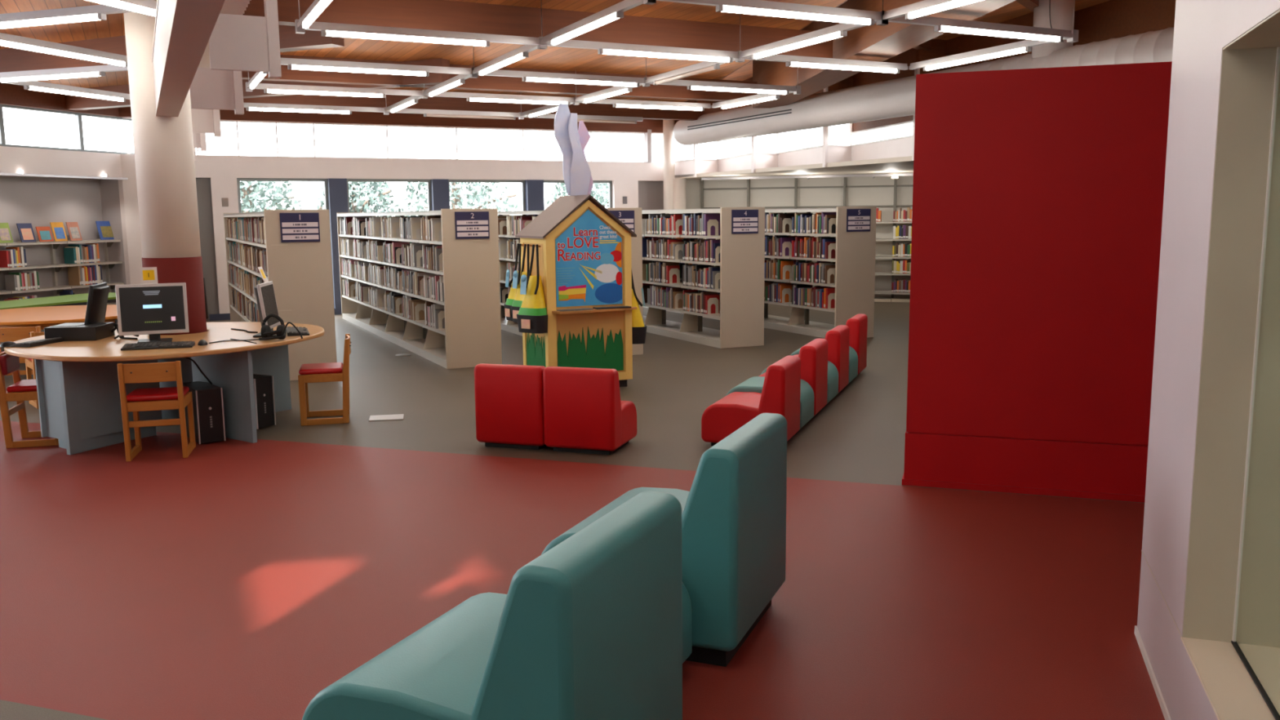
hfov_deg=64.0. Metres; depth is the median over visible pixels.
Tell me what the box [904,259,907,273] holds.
book
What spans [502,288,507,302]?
bookend
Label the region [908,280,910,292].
book
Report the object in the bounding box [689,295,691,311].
book
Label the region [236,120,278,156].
window
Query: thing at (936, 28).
socket
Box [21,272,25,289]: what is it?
book
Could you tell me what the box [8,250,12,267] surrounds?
book
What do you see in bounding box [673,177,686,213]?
column
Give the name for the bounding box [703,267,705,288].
book
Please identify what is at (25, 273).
book
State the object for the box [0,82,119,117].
ceiling beam
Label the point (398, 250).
bookend
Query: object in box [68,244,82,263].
book
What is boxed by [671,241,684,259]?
book
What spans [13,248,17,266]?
book
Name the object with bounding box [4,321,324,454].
computer desk
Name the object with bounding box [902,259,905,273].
book
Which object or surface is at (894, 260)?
book
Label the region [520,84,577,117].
ceiling light
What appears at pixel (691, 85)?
ceiling light
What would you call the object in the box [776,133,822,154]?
window
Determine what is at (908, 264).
book
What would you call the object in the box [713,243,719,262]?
book
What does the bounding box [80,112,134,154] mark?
window
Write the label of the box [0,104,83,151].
window
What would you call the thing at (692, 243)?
book
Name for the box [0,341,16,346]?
mouse
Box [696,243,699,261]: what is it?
book
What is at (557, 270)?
print
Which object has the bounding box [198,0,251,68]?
trim
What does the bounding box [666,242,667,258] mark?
book
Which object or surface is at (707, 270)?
book
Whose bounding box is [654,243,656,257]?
book
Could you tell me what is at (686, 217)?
book
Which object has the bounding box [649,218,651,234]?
book
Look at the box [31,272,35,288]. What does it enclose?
book
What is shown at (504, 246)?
bookend
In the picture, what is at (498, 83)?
ceiling beam
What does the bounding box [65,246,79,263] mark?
book
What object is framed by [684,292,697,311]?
book
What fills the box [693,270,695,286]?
book
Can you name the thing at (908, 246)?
book
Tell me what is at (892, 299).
wall shelving
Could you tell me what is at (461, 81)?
socket
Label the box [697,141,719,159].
window
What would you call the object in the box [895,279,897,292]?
book
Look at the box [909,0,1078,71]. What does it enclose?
ceiling light
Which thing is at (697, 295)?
book
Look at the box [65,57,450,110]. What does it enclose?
ceiling beam
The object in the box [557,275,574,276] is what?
print
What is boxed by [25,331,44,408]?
wooden chair
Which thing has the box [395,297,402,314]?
bookend
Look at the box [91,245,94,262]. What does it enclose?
book
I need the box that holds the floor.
[0,302,1164,719]
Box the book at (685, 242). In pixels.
[684,240,688,260]
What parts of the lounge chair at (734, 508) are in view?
seat, backrest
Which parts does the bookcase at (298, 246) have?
shelf, shelf, shelf, shelf, shelf, shelf, panel, panel, shelf, shelf, shelf, shelf, shelf, shelf, shelf, panel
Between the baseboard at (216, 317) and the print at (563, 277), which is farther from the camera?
the baseboard at (216, 317)
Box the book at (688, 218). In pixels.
[688,217,689,235]
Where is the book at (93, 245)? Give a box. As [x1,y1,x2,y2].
[82,244,96,262]
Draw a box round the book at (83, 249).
[82,245,85,263]
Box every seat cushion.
[6,378,36,392]
[126,386,189,401]
[298,362,342,374]
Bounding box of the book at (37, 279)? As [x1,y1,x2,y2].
[35,271,39,288]
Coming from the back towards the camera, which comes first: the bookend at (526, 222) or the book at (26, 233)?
the book at (26, 233)
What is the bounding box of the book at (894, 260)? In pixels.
[892,259,894,273]
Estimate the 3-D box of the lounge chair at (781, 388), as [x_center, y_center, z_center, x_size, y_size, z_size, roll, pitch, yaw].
[0.764,0.277,7.000,0.570,0.575,0.530,3,9,21]
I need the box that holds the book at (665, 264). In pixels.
[664,262,679,283]
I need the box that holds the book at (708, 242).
[707,240,710,262]
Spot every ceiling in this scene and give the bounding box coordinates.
[0,0,845,102]
[675,155,913,179]
[721,0,1110,80]
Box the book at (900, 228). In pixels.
[898,225,902,239]
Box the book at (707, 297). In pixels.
[705,294,719,314]
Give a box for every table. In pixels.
[0,292,115,309]
[0,304,117,329]
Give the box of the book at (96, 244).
[85,243,99,262]
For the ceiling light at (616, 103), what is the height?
0.431 m
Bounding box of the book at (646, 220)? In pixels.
[645,219,647,234]
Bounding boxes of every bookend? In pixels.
[347,222,352,235]
[350,243,353,256]
[350,284,355,297]
[352,265,355,277]
[360,222,366,235]
[363,244,366,258]
[363,288,368,302]
[366,267,368,281]
[375,222,381,236]
[378,245,383,261]
[378,293,385,307]
[382,270,384,285]
[392,222,399,238]
[395,248,400,263]
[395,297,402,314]
[400,274,402,290]
[412,222,421,239]
[414,303,425,321]
[416,249,422,267]
[419,278,424,295]
[434,222,441,240]
[438,311,444,329]
[439,252,443,271]
[499,220,506,235]
[500,243,506,257]
[501,266,506,279]
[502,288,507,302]
[524,220,532,227]
[669,268,679,284]
[675,219,682,235]
[675,244,682,259]
[675,293,683,309]
[706,219,719,235]
[707,297,719,314]
[715,246,719,262]
[715,272,719,289]
[782,217,791,232]
[782,241,791,256]
[782,265,792,279]
[782,288,791,302]
[826,268,835,284]
[827,243,835,258]
[827,293,835,309]
[828,217,835,233]
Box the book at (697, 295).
[697,295,700,312]
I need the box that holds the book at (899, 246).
[897,244,901,256]
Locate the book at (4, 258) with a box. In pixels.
[0,250,9,267]
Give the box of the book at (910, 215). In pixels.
[909,209,912,221]
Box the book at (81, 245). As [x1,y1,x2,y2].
[80,244,84,263]
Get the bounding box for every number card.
[139,266,157,284]
[257,266,267,282]
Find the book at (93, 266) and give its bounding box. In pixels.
[93,266,95,284]
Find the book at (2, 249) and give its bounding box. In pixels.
[1,248,15,266]
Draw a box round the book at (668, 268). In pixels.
[666,265,679,283]
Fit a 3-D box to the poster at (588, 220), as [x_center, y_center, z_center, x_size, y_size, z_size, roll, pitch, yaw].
[-0.447,-0.903,9.026,0.635,0.845,0.007,-4,9,-26]
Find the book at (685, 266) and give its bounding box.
[684,264,699,285]
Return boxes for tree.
[239,181,302,213]
[315,181,398,217]
[391,182,519,216]
[546,182,608,208]
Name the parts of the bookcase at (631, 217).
shelf, shelf, panel, panel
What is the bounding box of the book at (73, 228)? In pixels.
[65,222,82,240]
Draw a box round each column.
[123,0,207,334]
[662,120,675,209]
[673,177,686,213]
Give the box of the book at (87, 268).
[87,268,89,284]
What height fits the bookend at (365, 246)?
0.190 m
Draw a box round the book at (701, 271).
[701,271,703,287]
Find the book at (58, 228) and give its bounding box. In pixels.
[49,222,67,241]
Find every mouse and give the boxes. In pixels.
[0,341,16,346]
[197,339,207,345]
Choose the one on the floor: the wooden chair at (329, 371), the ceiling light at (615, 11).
the wooden chair at (329, 371)
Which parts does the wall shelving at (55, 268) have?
shelf, shelf, shelf, shelf, shelf, shelf, shelf, shelf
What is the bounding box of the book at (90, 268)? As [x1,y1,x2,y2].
[89,267,92,284]
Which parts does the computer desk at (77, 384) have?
panel, divider panel, core panel, divider panel, divider panel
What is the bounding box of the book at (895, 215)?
[894,211,897,221]
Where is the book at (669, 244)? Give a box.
[669,244,671,259]
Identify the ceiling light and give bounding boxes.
[0,4,135,28]
[0,32,127,66]
[0,64,128,83]
[4,80,129,102]
[86,0,156,16]
[243,102,384,114]
[245,73,422,97]
[246,71,268,89]
[280,57,471,76]
[294,0,539,47]
[297,0,332,29]
[383,94,519,119]
[385,86,427,112]
[421,84,574,105]
[422,47,476,97]
[470,45,644,87]
[472,3,546,75]
[518,104,643,124]
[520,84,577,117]
[537,0,738,62]
[540,0,654,45]
[573,84,711,111]
[575,57,647,103]
[643,0,881,26]
[643,57,796,94]
[645,17,744,84]
[711,85,800,109]
[735,13,907,73]
[739,1,885,59]
[876,0,1072,42]
[882,0,982,20]
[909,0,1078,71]
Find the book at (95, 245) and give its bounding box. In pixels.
[95,244,97,262]
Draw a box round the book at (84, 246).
[84,246,88,262]
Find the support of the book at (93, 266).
on the wall shelving at (55, 268)
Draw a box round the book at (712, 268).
[711,267,719,288]
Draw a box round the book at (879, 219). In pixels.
[877,210,881,221]
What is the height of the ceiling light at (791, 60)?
0.431 m
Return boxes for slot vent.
[687,109,791,129]
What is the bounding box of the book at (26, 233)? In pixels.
[16,222,35,242]
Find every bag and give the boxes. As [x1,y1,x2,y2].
[504,243,521,320]
[510,244,531,322]
[516,244,547,333]
[631,272,647,344]
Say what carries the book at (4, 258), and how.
on the wall shelving at (55, 268)
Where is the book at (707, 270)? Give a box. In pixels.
[706,270,708,288]
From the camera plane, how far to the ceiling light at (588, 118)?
14.78 m
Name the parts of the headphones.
cord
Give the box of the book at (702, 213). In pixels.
[702,213,718,235]
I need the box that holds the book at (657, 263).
[656,261,666,282]
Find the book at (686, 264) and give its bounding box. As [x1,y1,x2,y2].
[683,264,691,285]
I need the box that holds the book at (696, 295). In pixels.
[695,293,700,312]
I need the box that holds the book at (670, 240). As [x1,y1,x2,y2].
[667,239,682,259]
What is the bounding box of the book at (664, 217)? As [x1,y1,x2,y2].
[662,216,671,234]
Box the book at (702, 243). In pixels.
[701,242,703,262]
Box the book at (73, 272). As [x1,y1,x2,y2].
[67,266,80,285]
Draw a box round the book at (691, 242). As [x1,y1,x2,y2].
[690,241,699,261]
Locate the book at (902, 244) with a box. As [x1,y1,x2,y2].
[900,243,903,257]
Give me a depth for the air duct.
12.23 m
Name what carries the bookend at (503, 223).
on the bookcase at (631, 217)
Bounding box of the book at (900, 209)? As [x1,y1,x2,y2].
[899,208,902,221]
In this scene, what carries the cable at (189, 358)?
hanging from the computer desk at (77, 384)
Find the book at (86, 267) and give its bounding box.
[85,266,88,284]
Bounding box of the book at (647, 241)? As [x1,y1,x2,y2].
[646,239,651,257]
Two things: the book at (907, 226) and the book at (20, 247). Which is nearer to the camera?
the book at (20, 247)
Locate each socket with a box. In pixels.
[23,85,30,89]
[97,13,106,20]
[98,71,105,76]
[287,64,292,69]
[320,30,326,36]
[459,79,465,84]
[485,40,489,47]
[522,52,528,57]
[597,48,603,54]
[616,11,623,17]
[714,64,719,69]
[715,4,723,12]
[786,61,791,66]
[840,30,847,36]
[869,18,874,26]
[905,13,912,19]
[933,25,941,31]
[1025,46,1031,52]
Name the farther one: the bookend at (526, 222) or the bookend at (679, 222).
the bookend at (526, 222)
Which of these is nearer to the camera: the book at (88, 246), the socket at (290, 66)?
the socket at (290, 66)
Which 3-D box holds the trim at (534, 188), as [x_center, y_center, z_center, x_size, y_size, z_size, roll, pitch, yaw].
[-1.855,-2.063,17.998,0.300,2.170,0.250,-4,9,-26]
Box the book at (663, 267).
[662,266,664,283]
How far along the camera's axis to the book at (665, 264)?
13.11 m
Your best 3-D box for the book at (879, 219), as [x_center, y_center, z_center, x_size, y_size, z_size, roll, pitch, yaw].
[4.197,-2.519,17.915,0.045,0.188,0.161,2,8,18]
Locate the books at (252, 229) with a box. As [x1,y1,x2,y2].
[226,212,836,328]
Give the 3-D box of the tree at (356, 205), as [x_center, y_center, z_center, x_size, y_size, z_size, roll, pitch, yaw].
[-6.949,-3.389,25.310,2.155,2.951,2.120,-7,10,-38]
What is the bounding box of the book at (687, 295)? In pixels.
[687,294,688,311]
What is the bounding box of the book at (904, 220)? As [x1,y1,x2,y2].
[902,209,906,221]
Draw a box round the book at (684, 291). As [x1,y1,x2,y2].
[683,289,697,293]
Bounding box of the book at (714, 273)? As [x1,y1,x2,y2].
[712,271,719,288]
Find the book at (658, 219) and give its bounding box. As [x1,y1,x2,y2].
[657,217,659,234]
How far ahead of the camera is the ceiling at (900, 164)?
15.68 m
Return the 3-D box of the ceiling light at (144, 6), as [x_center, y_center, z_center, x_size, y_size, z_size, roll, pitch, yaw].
[-3.423,-2.393,6.099,0.060,0.431,1.600,2,8,18]
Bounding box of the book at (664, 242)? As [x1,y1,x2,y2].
[664,241,667,258]
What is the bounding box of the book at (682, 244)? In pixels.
[682,244,684,260]
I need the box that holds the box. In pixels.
[44,322,115,341]
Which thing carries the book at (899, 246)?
on the wall shelving at (892, 299)
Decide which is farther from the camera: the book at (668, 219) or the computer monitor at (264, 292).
the book at (668, 219)
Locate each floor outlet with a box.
[368,413,404,421]
[395,353,411,356]
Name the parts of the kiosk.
frame, grass panel, roof panel, frame, grass panel, roof panel, panel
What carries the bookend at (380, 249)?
on the bookcase at (471, 336)
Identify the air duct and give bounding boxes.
[672,0,1173,145]
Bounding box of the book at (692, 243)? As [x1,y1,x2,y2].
[691,242,699,261]
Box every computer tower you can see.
[182,381,226,444]
[253,373,275,429]
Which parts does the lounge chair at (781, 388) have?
seat, backrest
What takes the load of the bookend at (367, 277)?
on the bookcase at (471, 336)
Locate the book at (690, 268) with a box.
[688,267,690,286]
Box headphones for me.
[258,313,302,340]
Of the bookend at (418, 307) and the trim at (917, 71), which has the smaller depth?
the bookend at (418, 307)
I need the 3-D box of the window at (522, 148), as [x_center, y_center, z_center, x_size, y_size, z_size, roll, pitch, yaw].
[-2.555,-3.677,17.461,1.180,0.530,0.060,-4,9,-26]
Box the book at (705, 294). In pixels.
[703,293,718,313]
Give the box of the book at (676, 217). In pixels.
[673,214,682,235]
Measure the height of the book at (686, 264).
0.253 m
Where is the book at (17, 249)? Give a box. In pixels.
[5,247,21,266]
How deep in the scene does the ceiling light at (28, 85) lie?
10.98 m
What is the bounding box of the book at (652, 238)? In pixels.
[651,237,666,257]
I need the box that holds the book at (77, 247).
[77,247,80,263]
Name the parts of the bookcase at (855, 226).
panel, shelf, shelf, shelf, shelf, shelf, shelf, shelf, shelf, panel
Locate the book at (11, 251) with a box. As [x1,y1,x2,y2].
[0,249,13,267]
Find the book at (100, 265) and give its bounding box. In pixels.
[97,264,102,282]
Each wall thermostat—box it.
[221,198,228,206]
[622,196,626,204]
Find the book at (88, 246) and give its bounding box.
[84,245,90,262]
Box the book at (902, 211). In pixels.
[901,210,903,221]
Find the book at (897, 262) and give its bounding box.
[896,261,898,273]
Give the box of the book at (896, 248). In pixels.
[895,243,898,256]
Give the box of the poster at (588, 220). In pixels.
[555,208,622,306]
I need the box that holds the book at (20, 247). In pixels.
[9,246,24,266]
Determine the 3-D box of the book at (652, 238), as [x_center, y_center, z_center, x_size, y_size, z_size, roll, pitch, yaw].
[0.256,-1.477,13.462,0.206,0.264,0.040,-4,9,-26]
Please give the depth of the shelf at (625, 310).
9.02 m
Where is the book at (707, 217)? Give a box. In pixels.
[703,213,719,235]
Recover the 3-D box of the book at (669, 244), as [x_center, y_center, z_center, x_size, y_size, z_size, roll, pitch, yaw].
[0.444,-1.377,13.001,0.151,0.192,0.020,-4,9,-26]
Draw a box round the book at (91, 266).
[89,265,93,284]
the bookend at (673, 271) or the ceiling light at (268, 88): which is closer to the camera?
the ceiling light at (268, 88)
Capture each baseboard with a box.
[208,308,335,320]
[1133,625,1171,719]
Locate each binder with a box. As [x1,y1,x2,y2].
[556,307,593,311]
[592,306,631,309]
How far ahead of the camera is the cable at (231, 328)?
7.88 m
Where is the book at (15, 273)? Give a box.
[8,272,22,290]
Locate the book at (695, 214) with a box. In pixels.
[693,213,702,235]
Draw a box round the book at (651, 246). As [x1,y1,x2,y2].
[649,241,652,257]
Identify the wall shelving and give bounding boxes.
[0,239,124,332]
[701,177,913,302]
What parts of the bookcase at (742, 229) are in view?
shelf, shelf, shelf, shelf, panel, shelf, shelf, shelf, shelf, panel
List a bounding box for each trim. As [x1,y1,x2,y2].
[189,88,195,161]
[190,67,244,114]
[190,100,221,137]
[192,133,206,151]
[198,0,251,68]
[208,0,281,78]
[327,178,348,314]
[431,178,449,210]
[524,179,544,216]
[644,129,651,162]
[693,144,697,177]
[751,103,755,173]
[822,86,828,167]
[911,68,919,160]
[1141,550,1220,719]
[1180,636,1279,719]
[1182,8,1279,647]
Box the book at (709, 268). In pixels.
[708,266,719,288]
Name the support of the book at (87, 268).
on the wall shelving at (55, 268)
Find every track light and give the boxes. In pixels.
[0,170,127,179]
[701,173,913,179]
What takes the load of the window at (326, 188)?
in the wall at (223, 171)
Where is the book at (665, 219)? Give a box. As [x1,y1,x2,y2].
[664,217,669,234]
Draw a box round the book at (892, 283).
[891,281,893,292]
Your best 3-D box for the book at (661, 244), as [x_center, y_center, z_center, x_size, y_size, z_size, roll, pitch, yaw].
[0.349,-1.402,13.186,0.150,0.192,0.023,-4,9,-26]
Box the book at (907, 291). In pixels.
[906,280,908,292]
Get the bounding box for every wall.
[0,146,130,284]
[0,175,126,302]
[120,154,663,313]
[638,181,663,209]
[675,137,912,177]
[686,175,913,297]
[902,61,1172,502]
[1137,0,1279,719]
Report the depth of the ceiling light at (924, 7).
6.95 m
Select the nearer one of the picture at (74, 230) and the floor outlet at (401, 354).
the floor outlet at (401, 354)
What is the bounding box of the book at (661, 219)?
[660,217,662,234]
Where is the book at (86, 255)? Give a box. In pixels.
[84,247,87,262]
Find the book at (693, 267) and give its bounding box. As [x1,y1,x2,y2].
[692,265,695,286]
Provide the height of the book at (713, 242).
0.263 m
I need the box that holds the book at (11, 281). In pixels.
[4,274,17,290]
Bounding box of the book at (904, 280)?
[902,279,906,292]
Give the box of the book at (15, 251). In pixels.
[15,250,18,266]
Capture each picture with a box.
[0,228,11,240]
[20,228,34,239]
[39,231,51,239]
[53,227,65,239]
[69,226,80,238]
[100,226,113,237]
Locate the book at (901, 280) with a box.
[901,280,902,292]
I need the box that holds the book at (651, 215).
[648,213,663,234]
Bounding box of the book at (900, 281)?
[898,280,901,292]
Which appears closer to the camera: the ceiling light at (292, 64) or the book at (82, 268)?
the ceiling light at (292, 64)
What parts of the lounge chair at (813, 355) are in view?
backrest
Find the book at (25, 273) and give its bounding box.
[24,272,27,289]
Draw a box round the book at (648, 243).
[647,242,649,257]
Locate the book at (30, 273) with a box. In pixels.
[26,272,32,289]
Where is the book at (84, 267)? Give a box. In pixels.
[81,266,87,284]
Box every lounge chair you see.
[302,491,682,719]
[474,363,546,449]
[541,413,786,666]
[542,366,636,454]
[701,355,800,445]
[759,338,827,421]
[793,324,849,397]
[845,313,867,378]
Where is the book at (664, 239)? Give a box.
[662,238,677,258]
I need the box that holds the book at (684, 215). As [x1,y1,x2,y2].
[683,213,690,235]
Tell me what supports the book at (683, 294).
on the bookcase at (742, 229)
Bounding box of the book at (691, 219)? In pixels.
[690,217,693,235]
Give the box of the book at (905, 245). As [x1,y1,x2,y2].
[904,243,908,257]
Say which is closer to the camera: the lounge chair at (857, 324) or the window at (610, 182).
the lounge chair at (857, 324)
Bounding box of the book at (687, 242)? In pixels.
[687,242,688,260]
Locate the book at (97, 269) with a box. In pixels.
[96,264,99,284]
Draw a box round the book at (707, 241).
[706,240,707,262]
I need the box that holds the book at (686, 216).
[684,215,687,235]
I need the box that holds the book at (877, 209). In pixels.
[875,208,879,221]
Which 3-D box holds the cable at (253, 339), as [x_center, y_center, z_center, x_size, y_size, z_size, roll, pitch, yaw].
[-2.877,-0.137,7.250,0.346,0.009,0.067,-6,10,-34]
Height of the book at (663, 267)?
0.208 m
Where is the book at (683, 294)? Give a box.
[683,293,684,310]
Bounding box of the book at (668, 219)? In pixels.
[667,218,669,235]
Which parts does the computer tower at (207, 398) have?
panel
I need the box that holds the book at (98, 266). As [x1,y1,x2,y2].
[97,266,101,283]
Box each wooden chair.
[0,325,41,386]
[0,351,58,448]
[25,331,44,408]
[116,360,195,462]
[297,333,351,426]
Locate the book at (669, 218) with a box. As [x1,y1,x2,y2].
[669,217,671,235]
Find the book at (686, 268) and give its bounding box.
[686,267,688,285]
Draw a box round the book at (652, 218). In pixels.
[651,217,656,234]
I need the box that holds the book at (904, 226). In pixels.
[902,224,906,239]
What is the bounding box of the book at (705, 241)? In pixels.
[704,240,710,262]
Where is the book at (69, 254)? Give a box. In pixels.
[63,248,76,263]
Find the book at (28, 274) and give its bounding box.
[26,273,31,289]
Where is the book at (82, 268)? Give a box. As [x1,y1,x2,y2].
[81,267,85,284]
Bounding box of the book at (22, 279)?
[21,273,24,289]
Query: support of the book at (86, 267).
on the wall shelving at (55, 268)
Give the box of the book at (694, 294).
[693,293,699,311]
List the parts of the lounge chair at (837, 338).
backrest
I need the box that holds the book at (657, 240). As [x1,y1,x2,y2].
[657,240,658,258]
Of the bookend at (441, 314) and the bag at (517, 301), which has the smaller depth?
the bag at (517, 301)
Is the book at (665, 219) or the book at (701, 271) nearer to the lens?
the book at (701, 271)
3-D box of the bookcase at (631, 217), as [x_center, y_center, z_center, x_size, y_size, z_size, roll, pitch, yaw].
[-1.556,-1.217,13.930,0.590,1.630,6.065,-4,9,-26]
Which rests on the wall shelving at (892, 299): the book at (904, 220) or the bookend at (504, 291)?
the book at (904, 220)
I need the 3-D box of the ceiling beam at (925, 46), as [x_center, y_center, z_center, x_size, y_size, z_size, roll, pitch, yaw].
[4.838,-4.225,14.682,0.125,0.140,8.500,5,10,34]
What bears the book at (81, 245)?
on the wall shelving at (55, 268)
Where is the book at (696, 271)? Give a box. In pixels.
[696,271,697,287]
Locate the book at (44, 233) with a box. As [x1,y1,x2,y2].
[35,226,53,241]
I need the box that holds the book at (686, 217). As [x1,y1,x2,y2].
[686,217,689,235]
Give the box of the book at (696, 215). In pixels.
[696,215,697,235]
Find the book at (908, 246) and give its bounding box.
[907,244,910,257]
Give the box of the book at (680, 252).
[672,243,684,259]
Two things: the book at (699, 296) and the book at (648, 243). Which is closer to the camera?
the book at (699, 296)
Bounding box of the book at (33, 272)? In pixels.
[22,271,37,288]
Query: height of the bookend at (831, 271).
0.190 m
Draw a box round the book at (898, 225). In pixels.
[897,225,899,239]
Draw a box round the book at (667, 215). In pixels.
[660,213,675,234]
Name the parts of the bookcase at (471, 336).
shelf, shelf, shelf, shelf, panel, shelf, shelf, shelf, shelf, shelf, shelf, shelf, shelf, panel, shelf, shelf, shelf, shelf, shelf, shelf, shelf, shelf, shelf, shelf, shelf, shelf, panel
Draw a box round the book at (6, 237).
[0,222,13,243]
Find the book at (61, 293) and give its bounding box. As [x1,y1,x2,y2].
[59,291,71,295]
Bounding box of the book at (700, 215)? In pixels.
[697,214,702,235]
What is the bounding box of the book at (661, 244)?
[661,244,662,258]
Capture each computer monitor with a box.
[84,282,109,324]
[115,282,189,343]
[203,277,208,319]
[253,280,279,337]
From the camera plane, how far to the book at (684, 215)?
12.58 m
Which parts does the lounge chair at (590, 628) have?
seat, backrest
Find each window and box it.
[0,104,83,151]
[0,107,4,146]
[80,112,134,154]
[117,117,198,155]
[197,120,239,155]
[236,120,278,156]
[236,177,328,213]
[275,122,315,156]
[313,123,387,158]
[346,178,431,212]
[386,125,457,159]
[448,179,525,210]
[456,127,524,159]
[523,129,591,161]
[543,180,612,208]
[591,131,644,162]
[675,159,693,162]
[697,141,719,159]
[716,141,751,159]
[755,133,779,154]
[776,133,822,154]
[826,123,853,146]
[849,120,913,146]
[1231,46,1279,719]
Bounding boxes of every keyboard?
[9,337,63,346]
[120,341,195,351]
[286,326,309,336]
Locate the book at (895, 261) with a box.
[893,260,897,273]
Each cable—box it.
[111,319,124,337]
[114,334,138,339]
[184,357,212,384]
[208,338,258,343]
[231,328,257,333]
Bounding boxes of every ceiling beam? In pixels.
[0,25,344,72]
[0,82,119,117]
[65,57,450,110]
[94,106,662,134]
[151,0,225,116]
[241,54,757,101]
[242,0,832,57]
[243,94,721,120]
[674,0,1175,131]
[685,0,848,102]
[752,0,1015,107]
[912,40,930,50]
[1015,0,1039,12]
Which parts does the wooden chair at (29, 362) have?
leg, rail, post, backrest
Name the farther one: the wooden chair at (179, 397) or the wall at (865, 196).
the wall at (865, 196)
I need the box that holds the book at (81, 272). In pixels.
[79,266,83,285]
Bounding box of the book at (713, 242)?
[711,240,719,262]
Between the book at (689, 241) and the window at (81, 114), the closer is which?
the book at (689, 241)
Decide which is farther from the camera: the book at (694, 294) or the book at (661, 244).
the book at (661, 244)
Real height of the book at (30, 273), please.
0.227 m
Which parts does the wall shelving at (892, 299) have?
shelf, kick plate, shelf, shelf, shelf, shelf, shelf, kick plate, shelf, shelf, shelf, shelf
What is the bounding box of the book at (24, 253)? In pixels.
[22,248,26,266]
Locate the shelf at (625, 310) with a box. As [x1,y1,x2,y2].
[551,306,636,314]
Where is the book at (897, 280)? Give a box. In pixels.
[897,280,898,292]
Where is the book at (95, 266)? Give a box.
[93,265,97,284]
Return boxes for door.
[195,177,218,319]
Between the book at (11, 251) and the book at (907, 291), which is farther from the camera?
the book at (907, 291)
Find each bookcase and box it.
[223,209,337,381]
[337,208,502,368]
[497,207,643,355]
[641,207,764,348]
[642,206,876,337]
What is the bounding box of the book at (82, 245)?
[82,244,92,262]
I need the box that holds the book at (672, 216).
[671,216,673,235]
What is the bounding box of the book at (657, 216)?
[656,215,660,234]
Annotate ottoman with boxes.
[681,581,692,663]
[725,376,814,434]
[760,360,838,408]
[791,346,857,383]
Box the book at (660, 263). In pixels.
[658,262,662,282]
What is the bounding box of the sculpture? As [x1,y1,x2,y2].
[554,103,593,195]
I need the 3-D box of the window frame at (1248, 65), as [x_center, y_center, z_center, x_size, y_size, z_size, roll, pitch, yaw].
[1.368,0.182,1.478,0.499,1.660,2.790,2,8,18]
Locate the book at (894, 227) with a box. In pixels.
[893,226,896,239]
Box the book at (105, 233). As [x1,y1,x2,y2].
[95,221,114,239]
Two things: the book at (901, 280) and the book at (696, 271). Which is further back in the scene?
the book at (901, 280)
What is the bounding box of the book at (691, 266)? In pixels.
[690,266,692,286]
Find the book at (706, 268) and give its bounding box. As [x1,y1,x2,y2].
[705,267,708,288]
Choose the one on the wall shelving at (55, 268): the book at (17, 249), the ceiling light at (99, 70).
the book at (17, 249)
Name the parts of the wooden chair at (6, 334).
backrest, rail, post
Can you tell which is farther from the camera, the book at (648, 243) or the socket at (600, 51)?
the book at (648, 243)
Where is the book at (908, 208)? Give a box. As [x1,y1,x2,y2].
[906,207,910,221]
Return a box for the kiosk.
[515,194,636,386]
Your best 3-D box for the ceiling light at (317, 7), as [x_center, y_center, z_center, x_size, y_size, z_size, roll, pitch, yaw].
[-2.043,-2.470,6.555,0.060,0.431,1.950,-4,9,-26]
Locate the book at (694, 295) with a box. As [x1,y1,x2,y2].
[693,295,695,311]
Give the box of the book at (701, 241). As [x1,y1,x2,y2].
[699,239,715,261]
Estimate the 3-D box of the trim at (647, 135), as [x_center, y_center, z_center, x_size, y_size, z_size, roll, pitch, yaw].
[0.140,-3.895,18.644,0.080,0.580,0.160,-4,9,-26]
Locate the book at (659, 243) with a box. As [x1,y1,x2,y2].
[658,243,660,258]
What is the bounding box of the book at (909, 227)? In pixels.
[908,226,911,239]
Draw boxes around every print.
[142,290,159,295]
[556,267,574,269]
[556,270,573,271]
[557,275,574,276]
[557,277,573,279]
[599,240,615,241]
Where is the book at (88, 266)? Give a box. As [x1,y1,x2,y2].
[82,265,91,284]
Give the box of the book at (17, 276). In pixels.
[16,275,20,290]
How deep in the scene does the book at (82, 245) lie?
14.70 m
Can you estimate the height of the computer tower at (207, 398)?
0.375 m
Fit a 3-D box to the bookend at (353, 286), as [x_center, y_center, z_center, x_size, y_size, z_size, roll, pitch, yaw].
[-4.253,-1.037,15.334,0.150,0.190,0.093,-4,9,-26]
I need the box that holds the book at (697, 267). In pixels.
[695,264,711,286]
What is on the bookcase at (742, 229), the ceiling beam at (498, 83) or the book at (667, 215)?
the book at (667, 215)
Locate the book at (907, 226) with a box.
[905,225,909,239]
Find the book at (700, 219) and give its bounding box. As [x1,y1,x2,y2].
[699,217,702,235]
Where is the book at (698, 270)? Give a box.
[697,270,699,287]
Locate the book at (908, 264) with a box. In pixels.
[906,262,910,273]
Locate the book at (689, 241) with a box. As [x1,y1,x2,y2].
[688,240,699,260]
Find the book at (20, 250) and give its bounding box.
[19,249,22,266]
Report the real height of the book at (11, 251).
0.234 m
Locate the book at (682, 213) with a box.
[682,213,693,235]
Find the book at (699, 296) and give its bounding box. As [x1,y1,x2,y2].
[698,296,700,312]
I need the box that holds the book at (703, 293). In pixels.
[701,291,717,313]
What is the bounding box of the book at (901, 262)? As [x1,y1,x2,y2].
[899,260,902,273]

